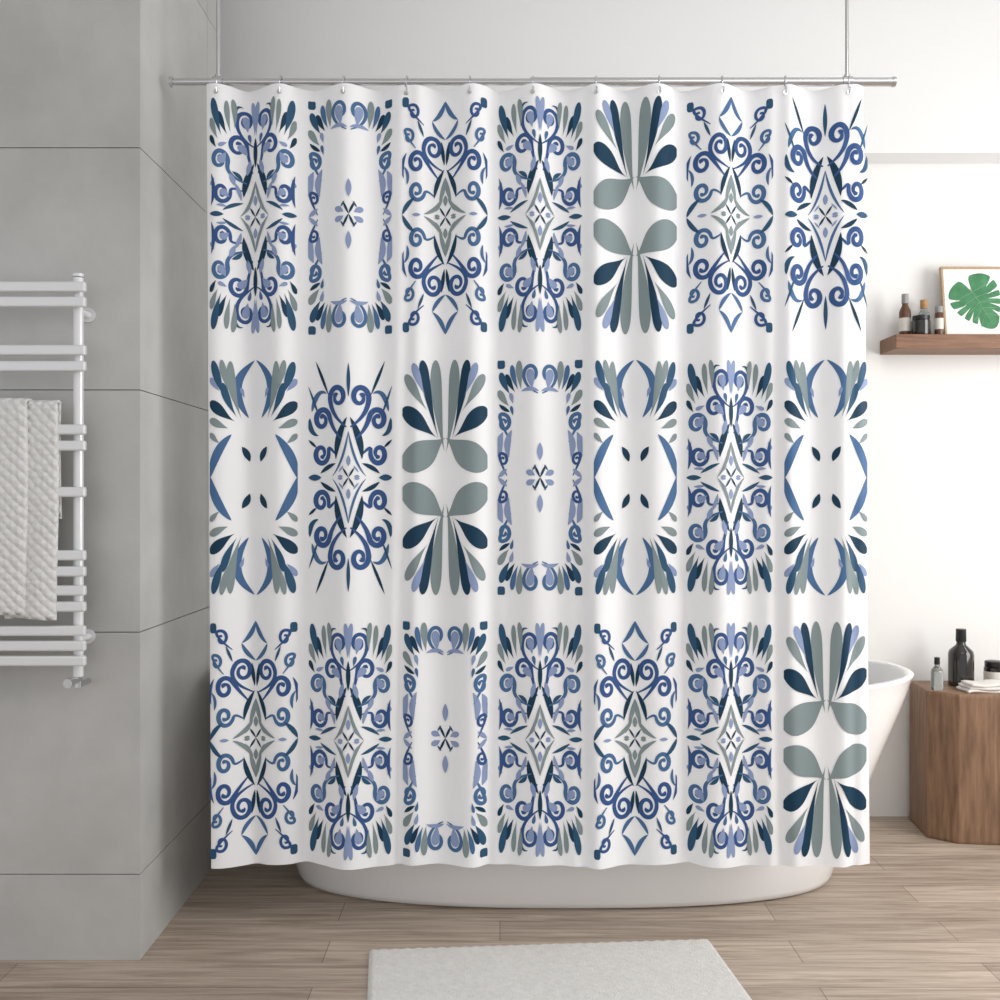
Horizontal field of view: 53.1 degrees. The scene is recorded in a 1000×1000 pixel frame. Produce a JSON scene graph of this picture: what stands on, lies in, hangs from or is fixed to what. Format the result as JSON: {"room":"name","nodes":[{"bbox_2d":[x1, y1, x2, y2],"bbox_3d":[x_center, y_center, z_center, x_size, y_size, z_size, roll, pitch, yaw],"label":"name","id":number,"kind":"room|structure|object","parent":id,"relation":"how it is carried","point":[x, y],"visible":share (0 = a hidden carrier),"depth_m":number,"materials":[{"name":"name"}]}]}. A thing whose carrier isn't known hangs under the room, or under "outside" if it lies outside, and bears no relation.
{"room":"bathroom","nodes":[
{"label":"bathroom","id":0,"kind":"room"},
{"bbox_2d":[0,0,215,959],"bbox_3d":[-2.089,-0.350,3.108,2.222,3.200,0.783,0,0,0],"label":"wall","id":1,"kind":"structure","parent":0,"point":[105,800],"depth_m":2.72,"materials":[{"name":"concrete"}]},
{"bbox_2d":[0,273,95,687],"bbox_3d":[-1.374,-0.050,2.651,0.572,1.098,0.131,0,0,0],"label":"towel radiator","id":2,"kind":"object","parent":1,"relation":"attached to","point":[82,636],"visible":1,"depth_m":2.62,"materials":[{"name":"white metal"}]},
{"bbox_2d":[0,398,61,619],"bbox_3d":[-1.329,0.023,2.617,0.348,0.582,0.058,0,0,0],"label":"hand towel","id":3,"kind":"object","parent":2,"relation":"hanging from","point":[30,456],"visible":1,"depth_m":2.60,"materials":[{"name":"white fabric"}]},
{"bbox_2d":[0,816,999,999],"bbox_3d":[0.050,1.300,1.275,6.500,0.100,5.550,0,0,0],"label":"floor","id":4,"kind":"structure","parent":0,"point":[920,920],"depth_m":2.86,"materials":[{"name":"brown wood"}]},
{"bbox_2d":[367,939,751,999],"bbox_3d":[0.150,1.245,2.493,0.983,0.010,0.620,0,0,-4],"label":"bath rug","id":5,"kind":"object","parent":4,"relation":"on","point":[691,969],"visible":1,"depth_m":2.63,"materials":[{"name":"fabric"}]},
{"bbox_2d":[295,659,913,907],"bbox_3d":[0.215,0.907,3.385,2.316,0.685,0.848,0,0,0],"label":"bathtub","id":6,"kind":"object","parent":4,"relation":"on","point":[683,884],"visible":0.17,"depth_m":3.05,"materials":[{"name":"white ceramic"}]},
{"bbox_2d":[910,681,999,844],"bbox_3d":[1.834,0.978,3.755,0.511,0.545,0.310,0,0,0],"label":"wooden stool","id":7,"kind":"object","parent":4,"relation":"on","point":[955,733],"visible":0.87,"depth_m":3.64,"materials":[{"name":"brown wood"}]},
{"bbox_2d":[931,657,942,690],"bbox_3d":[1.626,0.645,3.720,0.044,0.120,0.044,0,0,0],"label":"clear bottle","id":8,"kind":"object","parent":7,"relation":"on","point":[936,671],"visible":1,"depth_m":3.70,"materials":[{"name":"clear glass"}]},
{"bbox_2d":[948,628,973,686],"bbox_3d":[1.752,0.598,3.800,0.092,0.215,0.092,0,0,0],"label":"bottle","id":9,"kind":"object","parent":7,"relation":"on","point":[960,656],"visible":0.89,"depth_m":3.77,"materials":[{"name":"black glass"}]},
{"bbox_2d":[956,679,999,692],"bbox_3d":[1.799,0.688,3.690,0.200,0.038,0.102,0,0,0],"label":"folded cloth","id":10,"kind":"object","parent":7,"relation":"on","point":[988,685],"visible":1,"depth_m":3.65,"materials":[{"name":"white fabric"}]},
{"bbox_2d":[983,660,999,679],"bbox_3d":[1.887,0.660,3.820,0.073,0.090,0.073,0,0,0],"label":"jar","id":11,"kind":"object","parent":7,"relation":"on","point":[991,670],"visible":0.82,"depth_m":3.79,"materials":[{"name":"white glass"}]},
{"bbox_2d":[168,0,896,86],"bbox_3d":[0.093,-1.568,2.875,2.084,0.764,0.059,0,0,0],"label":"shower curtain rod","id":12,"kind":"object","parent":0,"point":[548,81],"depth_m":2.87,"materials":[{"name":"silver metal"}]},
{"bbox_2d":[207,83,869,869],"bbox_3d":[0.118,-0.068,2.877,1.909,2.245,0.059,0,0,0],"label":"shower curtain","id":13,"kind":"object","parent":12,"relation":"hanging from","point":[537,420],"visible":1,"depth_m":2.88,"materials":[{"name":"white fabric"}]},
{"bbox_2d":[214,75,217,93],"bbox_3d":[-0.808,-1.182,2.870,0.009,0.051,0.048,0,0,0],"label":"curtain hooks","id":14,"kind":"object","parent":13,"relation":"attached to","point":[215,91],"depth_m":2.85,"materials":[{"name":"silver metal"}]},
{"bbox_2d":[277,75,282,93],"bbox_3d":[-0.626,-1.182,2.870,0.014,0.051,0.048,0,0,0],"label":"curtain hooks","id":15,"kind":"object","parent":13,"relation":"attached to","point":[278,91],"depth_m":2.85,"materials":[{"name":"silver metal"}]},
{"bbox_2d":[341,75,344,93],"bbox_3d":[-0.447,-1.182,2.870,0.009,0.051,0.048,0,0,0],"label":"curtain hooks","id":16,"kind":"object","parent":13,"relation":"attached to","point":[342,90],"depth_m":2.85,"materials":[{"name":"silver metal"}]},
{"bbox_2d":[404,75,407,94],"bbox_3d":[-0.267,-1.181,2.870,0.009,0.054,0.048,0,0,0],"label":"curtain hooks","id":17,"kind":"object","parent":13,"relation":"attached to","point":[406,92],"depth_m":2.86,"materials":[{"name":"silver metal"}]},
{"bbox_2d":[467,75,470,93],"bbox_3d":[-0.088,-1.182,2.870,0.009,0.051,0.048,0,0,0],"label":"curtain hooks","id":18,"kind":"object","parent":13,"relation":"attached to","point":[469,90],"depth_m":2.85,"materials":[{"name":"silver metal"}]},
{"bbox_2d":[531,75,534,93],"bbox_3d":[0.094,-1.182,2.870,0.009,0.051,0.048,0,0,0],"label":"curtain hooks","id":19,"kind":"object","parent":13,"relation":"attached to","point":[532,91],"depth_m":2.85,"materials":[{"name":"silver metal"}]},
{"bbox_2d":[594,75,597,93],"bbox_3d":[0.273,-1.182,2.870,0.009,0.051,0.048,0,0,0],"label":"curtain hooks","id":20,"kind":"object","parent":13,"relation":"attached to","point":[596,90],"depth_m":2.85,"materials":[{"name":"silver metal"}]},
{"bbox_2d":[657,75,661,93],"bbox_3d":[0.454,-1.182,2.870,0.011,0.051,0.048,0,0,0],"label":"curtain hooks","id":21,"kind":"object","parent":13,"relation":"attached to","point":[659,91],"depth_m":2.85,"materials":[{"name":"silver metal"}]},
{"bbox_2d":[721,75,724,93],"bbox_3d":[0.635,-1.182,2.870,0.009,0.051,0.048,0,0,0],"label":"curtain hooks","id":22,"kind":"object","parent":13,"relation":"attached to","point":[723,90],"depth_m":2.85,"materials":[{"name":"silver metal"}]},
{"bbox_2d":[783,75,787,94],"bbox_3d":[0.812,-1.181,2.870,0.011,0.054,0.048,0,0,0],"label":"curtain hooks","id":23,"kind":"object","parent":13,"relation":"attached to","point":[785,92],"depth_m":2.86,"materials":[{"name":"silver metal"}]},
{"bbox_2d":[847,75,850,94],"bbox_3d":[0.993,-1.181,2.870,0.009,0.054,0.048,0,0,0],"label":"curtain hooks","id":24,"kind":"object","parent":13,"relation":"attached to","point":[849,91],"depth_m":2.86,"materials":[{"name":"silver metal"}]},
{"bbox_2d":[864,163,999,815],"bbox_3d":[0.050,-0.400,4.000,6.500,3.300,0.100,0,0,0],"label":"wall","id":25,"kind":"structure","parent":0,"point":[933,424],"depth_m":3.95,"materials":[{"name":"paint"}]},
{"bbox_2d":[220,0,999,162],"bbox_3d":[0.000,-1.639,3.889,6.400,0.620,0.119,0,0,0],"label":"wall","id":26,"kind":"structure","parent":25,"relation":"attached to","point":[943,106],"depth_m":3.83,"materials":[{"name":"white paint"}]},
{"bbox_2d":[880,334,999,354],"bbox_3d":[2.125,-0.601,3.870,1.250,0.056,0.160,0,0,0],"label":"wall shelf","id":27,"kind":"object","parent":25,"relation":"attached to","point":[897,344],"visible":1,"depth_m":3.79,"materials":[{"name":"brown wood"}]},
{"bbox_2d":[899,294,910,333],"bbox_3d":[1.563,-0.712,3.860,0.045,0.165,0.045,0,0,0],"label":"glass bottle","id":28,"kind":"object","parent":27,"relation":"on","point":[905,312],"visible":0.91,"depth_m":3.84,"materials":[{"name":"brown glass"}]},
{"bbox_2d":[911,315,930,333],"bbox_3d":[1.610,-0.667,3.825,0.068,0.075,0.068,0,0,0],"label":"jar","id":29,"kind":"object","parent":27,"relation":"on","point":[920,324],"visible":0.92,"depth_m":3.80,"materials":[{"name":"black glass"}]},
{"bbox_2d":[917,300,931,333],"bbox_3d":[1.654,-0.704,3.900,0.056,0.150,0.056,0,0,0],"label":"glass bottle","id":30,"kind":"object","parent":27,"relation":"on","point":[923,303],"visible":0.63,"depth_m":3.89,"materials":[{"name":"white"}]},
{"bbox_2d":[934,306,943,333],"bbox_3d":[1.677,-0.684,3.820,0.032,0.110,0.032,0,0,0],"label":"bottle","id":31,"kind":"object","parent":27,"relation":"on","point":[938,316],"visible":0.94,"depth_m":3.81,"materials":[{"name":"brown"}]},
{"bbox_2d":[939,267,999,333],"bbox_3d":[1.846,-0.767,3.878,0.265,0.281,0.057,0,0,0],"label":"print","id":32,"kind":"object","parent":27,"relation":"on","point":[970,296],"visible":0.87,"depth_m":3.88,"materials":[{"name":"white paper"}]}
]}

